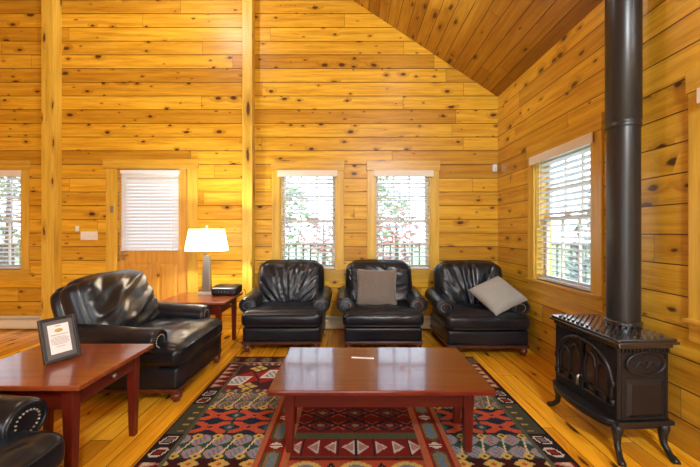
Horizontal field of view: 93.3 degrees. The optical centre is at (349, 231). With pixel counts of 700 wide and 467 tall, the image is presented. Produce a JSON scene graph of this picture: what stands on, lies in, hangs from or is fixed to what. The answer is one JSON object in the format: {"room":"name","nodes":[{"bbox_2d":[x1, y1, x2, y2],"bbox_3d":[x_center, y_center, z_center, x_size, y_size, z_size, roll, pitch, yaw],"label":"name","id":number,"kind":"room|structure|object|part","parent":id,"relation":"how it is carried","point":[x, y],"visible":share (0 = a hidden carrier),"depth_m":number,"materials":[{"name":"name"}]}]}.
{"room":"cabin living room","nodes":[
{"label":"cabin living room","id":0,"kind":"room"},
{"bbox_2d":[0,0,497,328],"bbox_3d":[-2.300,-1.682,4.510,8.560,5.965,0.160,0,0,0],"label":"wall","id":1,"kind":"structure","parent":0,"point":[142,79],"depth_m":4.43,"materials":[{"name":"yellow wood"}]},
{"bbox_2d":[0,160,30,278],"bbox_3d":[-4.770,-0.162,4.487,0.984,1.584,0.205,0,0,0],"label":"window","id":2,"kind":"structure","parent":1,"relation":"in","point":[23,165],"depth_m":4.41,"materials":[{"name":"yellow wood"}]},
{"bbox_2d":[0,170,20,268],"bbox_3d":[-4.770,-0.163,4.438,0.800,1.314,0.112,0,0,0],"label":"window blind","id":3,"kind":"object","parent":2,"relation":"attached to","point":[3,173],"visible":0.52,"depth_m":4.46,"materials":[{"name":"beige plastic"}]},
{"bbox_3d":[-4.770,0.484,4.466,0.710,0.020,0.048,0,0,0],"label":"rail","id":4,"kind":"part","parent":3,"relation":"part of","materials":[{"name":"white paint"}]},
{"bbox_3d":[-4.770,-0.464,4.560,0.724,0.675,0.030,0,0,0],"label":"sash","id":5,"kind":"part","parent":2,"relation":"part of","materials":[{"name":"beige paint"}]},
{"bbox_3d":[-4.770,0.164,4.530,0.724,0.662,0.030,0,0,0],"label":"sash","id":6,"kind":"part","parent":2,"relation":"part of","materials":[{"name":"beige paint"}]},
{"bbox_3d":[-4.770,-0.887,4.415,0.980,0.134,0.030,0,0,0],"label":"head casing","id":7,"kind":"part","parent":2,"relation":"part of","materials":[{"name":"brown wood"}]},
{"bbox_3d":[-4.770,0.512,4.457,0.984,0.024,0.145,0,0,0],"label":"sill","id":8,"kind":"part","parent":2,"relation":"part of","materials":[{"name":"brown wood"}]},
{"bbox_3d":[-4.770,-0.150,4.419,0.960,1.340,0.022,0,0,0],"label":"casing","id":9,"kind":"part","parent":2,"relation":"part of","materials":[{"name":"brown wood"}]},
{"bbox_2d":[0,315,40,328],"bbox_3d":[-5.200,1.196,4.396,2.270,0.167,0.066,0,0,0],"label":"baseboard heater","id":10,"kind":"object","parent":1,"relation":"attached to","point":[6,321],"visible":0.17,"depth_m":4.37,"materials":[{"name":"beige metal"}]},
{"bbox_3d":[-5.200,1.221,4.397,2.200,0.118,0.064,0,0,0],"label":"panel","id":11,"kind":"part","parent":10,"relation":"part of","materials":[{"name":"beige metal"}]},
{"bbox_2d":[41,0,61,319],"bbox_3d":[-3.939,-1.096,4.365,0.158,4.792,0.130,0,0,0],"label":"wooden post","id":12,"kind":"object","parent":1,"relation":"attached to","point":[51,10],"depth_m":4.30,"materials":[{"name":"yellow wood"}]},
{"bbox_2d":[81,231,97,239],"bbox_3d":[-3.477,0.047,4.421,0.214,0.107,0.018,0,0,0],"label":"light switch","id":13,"kind":"object","parent":1,"relation":"attached to","point":[85,235],"visible":1,"depth_m":4.41,"materials":[{"name":"beige plastic"}]},
{"bbox_2d":[120,170,179,250],"bbox_3d":[-2.674,-0.286,4.422,0.772,1.073,0.053,0,0,0],"label":"door blind","id":14,"kind":"object","parent":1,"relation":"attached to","point":[149,200],"visible":1,"depth_m":4.42,"materials":[{"name":"white paint"}]},
{"bbox_3d":[-2.674,0.240,4.421,0.764,0.020,0.042,0,0,0],"label":"rail","id":15,"kind":"part","parent":14,"relation":"part of","materials":[{"name":"white paint"}]},
{"bbox_2d":[103,159,198,301],"bbox_3d":[-2.659,0.165,4.437,1.263,2.270,0.117,0,0,0],"label":"door","id":16,"kind":"structure","parent":1,"relation":"in","point":[169,274],"depth_m":4.42,"materials":[{"name":"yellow wood"}]},
{"bbox_3d":[-3.017,0.310,4.414,0.136,0.140,0.072,0,0,0],"label":"lever handle","id":17,"kind":"part","parent":16,"relation":"part of","materials":[{"name":"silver metal"}]},
{"bbox_3d":[-2.828,0.738,4.465,0.275,0.605,0.019,0,0,0],"label":"raised panel","id":18,"kind":"part","parent":16,"relation":"part of","materials":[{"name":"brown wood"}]},
{"bbox_3d":[-2.659,-0.907,4.414,1.263,0.125,0.032,0,0,0],"label":"head casing","id":19,"kind":"part","parent":16,"relation":"part of","materials":[{"name":"brown wood"}]},
{"bbox_3d":[-2.455,0.738,4.465,0.240,0.605,0.019,0,0,0],"label":"raised panel","id":20,"kind":"part","parent":16,"relation":"part of","materials":[{"name":"brown wood"}]},
{"bbox_2d":[242,0,254,331],"bbox_3d":[-1.339,-1.322,4.365,0.133,5.243,0.130,0,0,0],"label":"trim","id":21,"kind":"structure","parent":1,"relation":"attached to","point":[248,6],"depth_m":4.30,"materials":[{"name":"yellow wood"}]},
{"bbox_2d":[271,160,344,278],"bbox_3d":[-0.563,-0.162,4.487,0.984,1.584,0.205,0,0,0],"label":"window","id":22,"kind":"structure","parent":1,"relation":"in","point":[338,272],"depth_m":4.41,"materials":[{"name":"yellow wood"}]},
{"bbox_2d":[277,170,337,268],"bbox_3d":[-0.563,-0.163,4.438,0.800,1.314,0.112,0,0,0],"label":"window blind","id":23,"kind":"object","parent":22,"relation":"attached to","point":[280,173],"visible":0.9,"depth_m":4.46,"materials":[{"name":"beige plastic"}]},
{"bbox_3d":[-0.563,-0.155,4.466,0.542,1.270,0.055,0,0,0],"label":"ladder cord","id":24,"kind":"part","parent":23,"relation":"part of","materials":[{"name":"white fabric"}]},
{"bbox_3d":[-0.563,-0.887,4.415,0.980,0.134,0.030,0,0,0],"label":"head casing","id":25,"kind":"part","parent":22,"relation":"part of","materials":[{"name":"brown wood"}]},
{"bbox_3d":[-0.563,0.164,4.530,0.724,0.662,0.030,0,0,0],"label":"sash","id":26,"kind":"part","parent":22,"relation":"part of","materials":[{"name":"beige paint"}]},
{"bbox_3d":[-0.563,-0.464,4.560,0.724,0.675,0.030,0,0,0],"label":"sash","id":27,"kind":"part","parent":22,"relation":"part of","materials":[{"name":"glass"}]},
{"bbox_3d":[-0.563,0.512,4.457,0.984,0.024,0.145,0,0,0],"label":"sill","id":28,"kind":"part","parent":22,"relation":"part of","materials":[{"name":"brown wood"}]},
{"bbox_2d":[325,315,430,328],"bbox_3d":[0.250,1.196,4.396,2.670,0.167,0.066,0,0,0],"label":"baseboard heater","id":29,"kind":"object","parent":1,"relation":"attached to","point":[332,321],"visible":0.02,"depth_m":4.37,"materials":[{"name":"beige metal"}]},
{"bbox_3d":[0.250,1.221,4.397,2.600,0.118,0.064,0,0,0],"label":"panel","id":30,"kind":"part","parent":29,"relation":"part of","materials":[{"name":"beige metal"}]},
{"bbox_2d":[366,160,439,278],"bbox_3d":[0.710,-0.162,4.487,0.984,1.584,0.205,0,0,0],"label":"window","id":31,"kind":"structure","parent":1,"relation":"in","point":[371,165],"depth_m":4.41,"materials":[{"name":"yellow wood"}]},
{"bbox_3d":[0.710,-0.464,4.560,0.724,0.675,0.030,0,0,0],"label":"sash","id":32,"kind":"part","parent":31,"relation":"part of","materials":[{"name":"glass"}]},
{"bbox_3d":[0.710,0.164,4.530,0.724,0.662,0.030,0,0,0],"label":"sash","id":33,"kind":"part","parent":31,"relation":"part of","materials":[{"name":"beige paint"}]},
{"bbox_3d":[0.710,-0.887,4.415,0.980,0.134,0.030,0,0,0],"label":"head casing","id":34,"kind":"part","parent":31,"relation":"part of","materials":[{"name":"brown wood"}]},
{"bbox_2d":[373,170,433,268],"bbox_3d":[0.710,-0.163,4.438,0.800,1.314,0.112,0,0,0],"label":"window blind","id":35,"kind":"object","parent":31,"relation":"attached to","point":[376,173],"visible":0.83,"depth_m":4.46,"materials":[{"name":"beige plastic"}]},
{"bbox_3d":[0.710,0.484,4.466,0.710,0.020,0.048,0,0,0],"label":"rail","id":36,"kind":"part","parent":35,"relation":"part of","materials":[{"name":"white paint"}]},
{"bbox_3d":[0.710,0.512,4.457,0.984,0.024,0.145,0,0,0],"label":"sill","id":37,"kind":"part","parent":31,"relation":"part of","materials":[{"name":"brown wood"}]},
{"bbox_2d":[492,164,496,171],"bbox_3d":[1.925,-0.850,4.405,0.056,0.100,0.050,0,0,0],"label":"sensor","id":38,"kind":"object","parent":1,"relation":"attached to","point":[494,166],"visible":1,"depth_m":4.38,"materials":[{"name":"white paint"}]},
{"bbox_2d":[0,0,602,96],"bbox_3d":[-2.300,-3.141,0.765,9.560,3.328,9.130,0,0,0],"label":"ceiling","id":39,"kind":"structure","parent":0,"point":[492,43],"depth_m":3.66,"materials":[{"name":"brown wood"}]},
{"bbox_2d":[0,329,699,466],"bbox_3d":[-2.300,1.360,0.615,8.880,0.120,7.950,0,0,0],"label":"floor","id":40,"kind":"structure","parent":0,"point":[104,439],"depth_m":2.41,"materials":[{"name":"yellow wood"}]},
{"bbox_2d":[0,394,64,466],"bbox_3d":[-1.734,0.823,1.035,1.032,0.951,1.030,0,0,0],"label":"armchair","id":41,"kind":"object","parent":40,"relation":"on","point":[22,444],"visible":1,"depth_m":1.38,"materials":[{"name":"black leather"}]},
{"bbox_3d":[-1.742,0.934,1.444,0.675,0.502,0.210,0,0,0],"label":"arm","id":42,"kind":"part","parent":41,"relation":"part of","materials":[{"name":"black leather"}]},
{"bbox_3d":[-1.402,0.879,1.437,0.009,0.212,0.121,0,0,0],"label":"nailhead trim","id":43,"kind":"part","parent":41,"relation":"part of","materials":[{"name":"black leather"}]},
{"bbox_2d":[0,430,64,466],"bbox_3d":[-1.605,0.932,1.035,0.759,0.216,0.884,0,0,0],"label":"seat cushion","id":44,"kind":"object","parent":41,"relation":"on","point":[18,448],"depth_m":1.34,"materials":[{"name":"black leather"}]},
{"bbox_2d":[0,344,153,466],"bbox_3d":[-1.660,1.018,1.882,0.730,0.563,0.604,0,0,0],"label":"side table","id":45,"kind":"object","parent":40,"relation":"on","point":[65,384],"visible":0.81,"depth_m":1.76,"materials":[{"name":"brown wood"}]},
{"bbox_3d":[-1.932,1.031,2.117,0.056,0.538,0.056,0,0,0],"label":"leg","id":46,"kind":"part","parent":45,"relation":"part of","materials":[{"name":"brown wood"}]},
{"bbox_2d":[37,314,81,364],"bbox_3d":[-1.695,0.613,1.914,0.142,0.240,0.176,0,0,24],"label":"picture frame","id":47,"kind":"object","parent":45,"relation":"on","point":[58,336],"visible":1,"depth_m":1.90,"materials":[{"name":"black wood"}]},
{"bbox_3d":[-1.388,1.031,1.647,0.056,0.538,0.056,0,0,0],"label":"leg","id":48,"kind":"part","parent":45,"relation":"part of","materials":[{"name":"brown wood"}]},
{"bbox_3d":[-1.369,0.818,1.882,0.015,0.092,0.406,0,0,0],"label":"drawer","id":49,"kind":"part","parent":45,"relation":"part of","materials":[{"name":"brown wood"}]},
{"bbox_3d":[-1.388,1.031,2.117,0.056,0.538,0.056,0,0,0],"label":"leg","id":50,"kind":"part","parent":45,"relation":"part of","materials":[{"name":"brown wood"}]},
{"bbox_2d":[50,269,222,401],"bbox_3d":[-1.800,0.824,2.910,1.093,0.948,1.030,0,0,0],"label":"armchair","id":51,"kind":"object","parent":40,"relation":"on","point":[119,306],"visible":0.84,"depth_m":2.60,"materials":[{"name":"black leather"}]},
{"bbox_3d":[-2.175,0.779,2.910,0.342,0.700,0.788,0,0,0],"label":"backrest","id":52,"kind":"part","parent":51,"relation":"part of","materials":[{"name":"black leather"}]},
{"bbox_2d":[59,269,159,326],"bbox_3d":[-2.053,0.650,2.910,0.417,0.601,0.836,0,0,0],"label":"cushion","id":53,"kind":"object","parent":51,"relation":"on","point":[119,297],"depth_m":2.70,"materials":[{"name":"black leather"}]},
{"bbox_3d":[-1.798,0.935,2.500,0.715,0.500,0.210,0,0,0],"label":"arm","id":54,"kind":"part","parent":51,"relation":"part of","materials":[{"name":"black leather"}]},
{"bbox_3d":[-1.782,1.110,2.910,0.976,0.154,0.840,0,0,0],"label":"seat","id":55,"kind":"part","parent":51,"relation":"part of","materials":[{"name":"black leather"}]},
{"bbox_2d":[140,317,222,367],"bbox_3d":[-1.661,0.931,2.910,0.799,0.217,0.884,0,0,0],"label":"seat cushion","id":56,"kind":"object","parent":51,"relation":"on","point":[186,338],"depth_m":2.73,"materials":[{"name":"black leather"}]},
{"bbox_3d":[-1.798,0.934,3.319,0.715,0.501,0.211,0,0,0],"label":"arm","id":57,"kind":"part","parent":51,"relation":"part of","materials":[{"name":"black leather"}]},
{"bbox_2d":[159,292,242,349],"bbox_3d":[-1.670,1.018,3.752,0.730,0.563,0.604,0,0,0],"label":"side table","id":58,"kind":"object","parent":40,"relation":"on","point":[218,304],"visible":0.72,"depth_m":3.66,"materials":[{"name":"brown wood"}]},
{"bbox_2d":[184,225,227,294],"bbox_3d":[-1.700,0.328,3.930,0.445,0.817,0.270,0,0,0],"label":"table lamp","id":59,"kind":"object","parent":58,"relation":"on","point":[206,239],"visible":0.91,"depth_m":3.82,"materials":[{"name":"white fabric"}]},
{"bbox_3d":[-1.700,0.095,3.930,0.445,0.253,0.270,0,0,0],"label":"lamp shade","id":60,"kind":"part","parent":59,"relation":"part of","materials":[{"name":"white fabric"}]},
{"bbox_3d":[-1.398,1.031,3.517,0.056,0.538,0.056,0,0,0],"label":"leg","id":61,"kind":"part","parent":58,"relation":"part of","materials":[{"name":"brown wood"}]},
{"bbox_2d":[211,284,241,294],"bbox_3d":[-1.455,0.681,3.912,0.290,0.110,0.246,0,0,0],"label":"stereo","id":62,"kind":"object","parent":58,"relation":"on","point":[220,289],"visible":1,"depth_m":3.80,"materials":[{"name":"black plastic"}]},
{"bbox_3d":[-1.455,0.680,3.794,0.200,0.032,0.003,0,0,0],"label":"panel","id":63,"kind":"part","parent":62,"relation":"part of","materials":[{"name":"black plastic"}]},
{"bbox_3d":[-1.379,0.818,3.752,0.015,0.092,0.406,0,0,0],"label":"drawer","id":64,"kind":"part","parent":58,"relation":"part of","materials":[{"name":"brown wood"}]},
{"bbox_3d":[-1.398,1.031,3.987,0.056,0.538,0.056,0,0,0],"label":"leg","id":65,"kind":"part","parent":58,"relation":"part of","materials":[{"name":"brown wood"}]},
{"bbox_2d":[239,259,331,351],"bbox_3d":[-0.740,0.820,3.943,1.030,0.955,0.860,0,0,0],"label":"armchair","id":66,"kind":"object","parent":40,"relation":"on","point":[290,300],"visible":0.99,"depth_m":3.70,"materials":[{"name":"black leather"}]},
{"bbox_3d":[-1.150,0.936,3.967,0.210,0.499,0.535,0,0,0],"label":"arm","id":67,"kind":"part","parent":66,"relation":"part of","materials":[{"name":"black leather"}]},
{"bbox_2d":[241,301,324,327],"bbox_3d":[-0.740,0.934,3.831,0.884,0.213,0.619,0,0,0],"label":"seat cushion","id":68,"kind":"object","parent":66,"relation":"on","point":[261,314],"depth_m":3.56,"materials":[{"name":"black leather"}]},
{"bbox_3d":[-0.740,1.110,3.952,0.840,0.154,0.796,0,0,0],"label":"seat","id":69,"kind":"part","parent":66,"relation":"part of","materials":[{"name":"black leather"}]},
{"bbox_2d":[257,259,323,301],"bbox_3d":[-0.740,0.651,4.127,0.836,0.616,0.355,0,0,0],"label":"cushion","id":70,"kind":"object","parent":66,"relation":"on","point":[288,280],"depth_m":4.00,"materials":[{"name":"black leather"}]},
{"bbox_3d":[-0.330,0.935,3.967,0.209,0.500,0.535,0,0,0],"label":"arm","id":71,"kind":"part","parent":66,"relation":"part of","materials":[{"name":"black leather"}]},
{"bbox_2d":[134,357,580,466],"bbox_3d":[0.040,1.295,1.762,2.460,0.008,3.325,0,0,0],"label":"area rug","id":72,"kind":"object","parent":40,"relation":"on","point":[233,422],"visible":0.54,"depth_m":2.10,"materials":[{"name":"fabric"}]},
{"bbox_2d":[267,348,495,452],"bbox_3d":[0.170,1.067,2.095,1.224,0.446,0.670,0,0,0],"label":"coffee table","id":73,"kind":"object","parent":72,"relation":"on","point":[306,377],"depth_m":1.94,"materials":[{"name":"brown wood"}]},
{"bbox_3d":[-0.353,1.083,1.950,0.068,0.415,0.068,0,0,0],"label":"leg","id":74,"kind":"part","parent":73,"relation":"part of","materials":[{"name":"brown wood"}]},
{"bbox_3d":[0.085,0.845,2.220,0.150,0.003,0.016,0,0,7],"label":"paper strip","id":75,"kind":"part","parent":73,"relation":"part of","materials":[{"name":"white paper"}]},
{"bbox_3d":[0.723,1.083,2.240,0.068,0.415,0.068,0,0,0],"label":"leg","id":76,"kind":"part","parent":73,"relation":"part of","materials":[{"name":"brown wood"}]},
{"bbox_3d":[0.693,1.083,1.950,0.068,0.415,0.068,0,0,0],"label":"leg","id":77,"kind":"part","parent":73,"relation":"part of","materials":[{"name":"brown wood"}]},
{"bbox_2d":[336,259,427,347],"bbox_3d":[0.360,0.821,3.943,1.031,0.954,0.863,0,0,0],"label":"armchair","id":78,"kind":"object","parent":40,"relation":"on","point":[401,323],"visible":0.89,"depth_m":3.58,"materials":[{"name":"black leather"}]},
{"bbox_3d":[-0.050,0.935,3.967,0.209,0.500,0.535,0,0,0],"label":"arm","id":79,"kind":"part","parent":78,"relation":"part of","materials":[{"name":"black leather"}]},
{"bbox_2d":[356,269,396,304],"bbox_3d":[0.312,0.655,3.864,0.485,0.441,0.180,0,0,3],"label":"throw pillow","id":80,"kind":"object","parent":78,"relation":"on","point":[375,287],"visible":0.94,"depth_m":3.81,"materials":[{"name":"beige fabric"}]},
{"bbox_2d":[345,259,411,301],"bbox_3d":[0.360,0.651,4.130,0.836,0.615,0.348,0,0,0],"label":"cushion","id":81,"kind":"object","parent":78,"relation":"on","point":[403,276],"depth_m":4.03,"materials":[{"name":"black leather"}]},
{"bbox_2d":[342,301,423,327],"bbox_3d":[0.360,0.932,3.830,0.884,0.216,0.620,0,0,0],"label":"seat cushion","id":82,"kind":"object","parent":78,"relation":"on","point":[404,314],"depth_m":3.55,"materials":[{"name":"black leather"}]},
{"bbox_3d":[0.360,1.110,3.952,0.840,0.154,0.796,0,0,0],"label":"seat","id":83,"kind":"part","parent":78,"relation":"part of","materials":[{"name":"black leather"}]},
{"bbox_3d":[0.770,0.935,3.967,0.210,0.500,0.535,0,0,0],"label":"arm","id":84,"kind":"part","parent":78,"relation":"part of","materials":[{"name":"black leather"}]},
{"bbox_2d":[425,260,529,355],"bbox_3d":[1.445,0.820,3.828,1.029,0.957,0.860,0,0,0],"label":"armchair","id":85,"kind":"object","parent":40,"relation":"on","point":[458,318],"visible":0.89,"depth_m":3.58,"materials":[{"name":"black leather"}]},
{"bbox_3d":[1.035,0.935,3.853,0.209,0.501,0.535,0,0,0],"label":"arm","id":86,"kind":"part","parent":85,"relation":"part of","materials":[{"name":"black leather"}]},
{"bbox_2d":[433,260,502,303],"bbox_3d":[1.445,0.650,4.011,0.836,0.617,0.357,0,0,0],"label":"cushion","id":87,"kind":"object","parent":85,"relation":"on","point":[453,279],"depth_m":3.91,"materials":[{"name":"black leather"}]},
{"bbox_3d":[1.445,1.110,3.837,0.840,0.154,0.796,0,0,0],"label":"seat","id":88,"kind":"part","parent":85,"relation":"part of","materials":[{"name":"black leather"}]},
{"bbox_2d":[433,303,529,330],"bbox_3d":[1.445,0.931,3.715,0.884,0.218,0.620,0,0,0],"label":"seat cushion","id":89,"kind":"object","parent":85,"relation":"on","point":[458,316],"depth_m":3.44,"materials":[{"name":"black leather"}]},
{"bbox_2d":[468,276,527,315],"bbox_3d":[1.630,0.695,3.660,0.491,0.362,0.376,0,0,-16],"label":"throw pillow","id":90,"kind":"object","parent":85,"relation":"on","point":[496,294],"visible":0.99,"depth_m":3.58,"materials":[{"name":"fabric"}]},
{"bbox_3d":[1.854,0.936,3.853,0.210,0.498,0.535,0,0,0],"label":"arm","id":91,"kind":"part","parent":85,"relation":"part of","materials":[{"name":"black leather"}]},
{"bbox_2d":[547,313,680,466],"bbox_3d":[1.666,0.960,2.168,0.440,0.707,0.686,0,0,-3],"label":"wood stove","id":92,"kind":"object","parent":40,"relation":"on","point":[616,376],"visible":0.99,"depth_m":1.94,"materials":[{"name":"metal"}]},
{"bbox_3d":[1.514,1.211,2.442,0.068,0.198,0.120,0,0,-40],"label":"leg","id":93,"kind":"part","parent":92,"relation":"part of","materials":[{"name":"metal"}]},
{"bbox_3d":[1.522,0.862,2.293,0.026,0.347,0.252,0,0,-3],"label":"door","id":94,"kind":"part","parent":92,"relation":"part of","materials":[{"name":"metal"}]},
{"bbox_3d":[1.533,0.863,2.294,0.003,0.324,0.226,0,0,-3],"label":"glass","id":95,"kind":"part","parent":92,"relation":"part of","materials":[{"name":"black glass"}]},
{"bbox_3d":[1.504,0.966,2.170,0.038,0.068,0.016,0,0,-3],"label":"door handle","id":96,"kind":"part","parent":92,"relation":"part of","materials":[{"name":"grey metal"}]},
{"bbox_3d":[1.546,0.863,2.060,0.003,0.324,0.226,0,0,-3],"label":"glass","id":97,"kind":"part","parent":92,"relation":"part of","materials":[{"name":"black glass"}]},
{"bbox_3d":[1.535,0.862,2.060,0.026,0.347,0.252,0,0,-3],"label":"door","id":98,"kind":"part","parent":92,"relation":"part of","materials":[{"name":"metal"}]},
{"bbox_3d":[1.685,0.684,2.175,0.309,0.023,0.534,0,0,-3],"label":"dentil moulding","id":99,"kind":"part","parent":92,"relation":"part of","materials":[{"name":"metal"}]},
{"bbox_3d":[1.694,0.644,2.186,0.381,0.056,0.606,0,0,-3],"label":"plate","id":100,"kind":"part","parent":92,"relation":"part of","materials":[{"name":"black metal"}]},
{"bbox_3d":[1.533,1.211,1.894,0.069,0.205,0.158,0,0,34],"label":"leg","id":101,"kind":"part","parent":92,"relation":"part of","materials":[{"name":"metal"}]},
{"bbox_2d":[604,0,643,326],"bbox_3d":[1.822,-0.621,2.205,0.206,2.454,0.206,0,0,0],"label":"pipe","id":102,"kind":"object","parent":92,"relation":"on","point":[623,18],"visible":1,"depth_m":2.13,"materials":[{"name":"black metal"}]},
{"bbox_3d":[1.713,0.965,1.915,0.225,0.217,0.012,0,0,-3],"label":"raised panel","id":103,"kind":"part","parent":92,"relation":"part of","materials":[{"name":"metal"}]},
{"bbox_3d":[1.840,1.211,1.908,0.068,0.203,0.146,0,0,-3],"label":"leg","id":104,"kind":"part","parent":92,"relation":"part of","materials":[{"name":"metal"}]},
{"bbox_2d":[498,0,699,460],"bbox_3d":[2.060,-0.255,0.695,0.160,3.110,7.790,0,0,0],"label":"wall","id":105,"kind":"structure","parent":0,"point":[565,87],"depth_m":2.19,"materials":[{"name":"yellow wood"}]},
{"bbox_2d":[525,112,604,312],"bbox_3d":[2.038,-0.152,3.110,0.205,1.564,1.094,0,0,0],"label":"window","id":106,"kind":"structure","parent":105,"relation":"in","point":[594,299],"depth_m":2.98,"materials":[{"name":"brown wood"}]},
{"bbox_2d":[529,132,592,290],"bbox_3d":[1.988,-0.153,3.110,0.112,1.294,0.930,0,0,0],"label":"window blind","id":107,"kind":"object","parent":106,"relation":"attached to","point":[585,140],"visible":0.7,"depth_m":3.07,"materials":[{"name":"beige plastic"}]},
{"bbox_3d":[2.016,0.484,3.110,0.048,0.020,0.790,0,0,0],"label":"rail","id":108,"kind":"part","parent":107,"relation":"part of","materials":[{"name":"white paint"}]},
{"bbox_3d":[2.007,0.512,3.110,0.145,0.024,1.094,0,0,0],"label":"sill","id":109,"kind":"part","parent":106,"relation":"part of","materials":[{"name":"brown wood"}]},
{"bbox_3d":[1.965,-0.867,3.110,0.030,0.134,1.090,0,0,0],"label":"head casing","id":110,"kind":"part","parent":106,"relation":"part of","materials":[{"name":"brown wood"}]},
{"bbox_3d":[2.080,0.169,3.110,0.030,0.652,0.804,0,0,0],"label":"sash","id":111,"kind":"part","parent":106,"relation":"part of","materials":[{"name":"beige paint"}]},
{"bbox_3d":[2.110,-0.450,3.110,0.030,0.665,0.804,0,0,0],"label":"sash","id":112,"kind":"part","parent":106,"relation":"part of","materials":[{"name":"beige paint"}]},
{"bbox_2d":[682,65,699,343],"bbox_3d":[2.038,-0.152,1.380,0.205,1.564,1.094,0,0,0],"label":"window","id":113,"kind":"structure","parent":105,"relation":"in","point":[692,76],"depth_m":1.88,"materials":[{"name":"brown wood"}]},
{"bbox_3d":[2.007,0.512,1.380,0.145,0.024,1.094,0,0,0],"label":"sill","id":114,"kind":"part","parent":113,"relation":"part of","materials":[{"name":"brown wood"}]},
{"bbox_3d":[1.965,-0.867,1.380,0.030,0.134,1.090,0,0,0],"label":"head casing","id":115,"kind":"part","parent":113,"relation":"part of","materials":[{"name":"brown wood"}]},
{"bbox_3d":[1.969,-0.140,1.380,0.022,1.320,1.070,0,0,0],"label":"casing","id":116,"kind":"part","parent":113,"relation":"part of","materials":[{"name":"brown wood"}]},
{"bbox_2d":[696,88,699,103],"bbox_3d":[1.988,-0.153,1.380,0.112,1.294,0.930,0,0,0],"label":"window blind","id":117,"kind":"object","parent":113,"relation":"attached to","point":[697,89],"visible":1,"depth_m":1.84,"materials":[{"name":"beige"}]},
{"label":"outside","id":118,"kind":"structure","parent":0,"visible":0},
{"bbox_2d":[3,242,589,282],"bbox_3d":[0.000,2.050,0.000,120.000,0.300,120.000,0,0,0],"label":"ground","id":119,"kind":"structure","parent":118,"point":[553,268],"depth_m":26.73,"materials":[{"name":"white snow"}]},
{"bbox_2d":[0,177,20,264],"bbox_3d":[-13.549,-0.654,13.070,4.249,5.222,3.996,0,0,0],"label":"leafy tree","id":120,"kind":"object","parent":119,"relation":"on","point":[4,181],"visible":0.2,"depth_m":12.93,"materials":[{"name":"green plant"}]},
{"bbox_2d":[286,177,311,254],"bbox_3d":[-3.412,-0.392,15.013,3.503,4.696,3.522,0,0,0],"label":"leafy tree","id":121,"kind":"object","parent":119,"relation":"on","point":[298,211],"visible":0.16,"depth_m":14.93,"materials":[{"name":"green plant"}]},
{"bbox_2d":[302,211,331,264],"bbox_3d":[-0.916,0.602,11.601,1.667,2.702,1.639,0,0,0],"label":"leafy tree","id":122,"kind":"object","parent":119,"relation":"on","point":[314,224],"visible":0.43,"depth_m":11.56,"materials":[{"name":"green plant"}]},
{"bbox_2d":[378,177,407,242],"bbox_3d":[1.226,-0.503,16.479,3.689,4.919,3.708,0,0,0],"label":"leafy tree","id":123,"kind":"object","parent":119,"relation":"on","point":[387,181],"visible":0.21,"depth_m":16.19,"materials":[{"name":"green plant"}]},
{"bbox_2d":[378,206,420,262],"bbox_3d":[1.568,0.502,11.189,1.730,2.903,1.709,0,0,0],"label":"leafy tree","id":124,"kind":"object","parent":119,"relation":"on","point":[403,215],"visible":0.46,"depth_m":11.08,"materials":[{"name":"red plant"}]},
{"bbox_2d":[560,192,589,283],"bbox_3d":[8.621,-0.849,10.927,2.785,5.606,2.833,0,0,0],"label":"evergreen tree","id":125,"kind":"object","parent":119,"relation":"on","point":[588,206],"visible":0.06,"depth_m":11.26,"materials":[{"name":"green plant"}]},
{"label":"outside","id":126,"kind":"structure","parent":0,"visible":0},
{"bbox_3d":[-2.250,1.410,5.475,13.500,0.100,1.750,0,0,0],"label":"floor","id":127,"kind":"structure","parent":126,"visible":0},
{"bbox_2d":[0,243,589,282],"bbox_3d":[-2.250,0.785,6.225,13.500,1.150,0.150,0,0,0],"label":"deck railing","id":128,"kind":"object","parent":127,"relation":"on","point":[571,245],"visible":0.08,"depth_m":6.19,"materials":[{"name":"grey paint"}]},
{"bbox_3d":[-6.650,0.805,6.261,0.080,1.110,0.079,0,0,0],"label":"rail post","id":129,"kind":"part","parent":128,"relation":"part of","materials":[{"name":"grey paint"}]},
{"bbox_3d":[4.350,0.805,6.261,0.080,1.110,0.079,0,0,0],"label":"rail post","id":130,"kind":"part","parent":128,"relation":"part of","materials":[{"name":"grey paint"}]}
]}

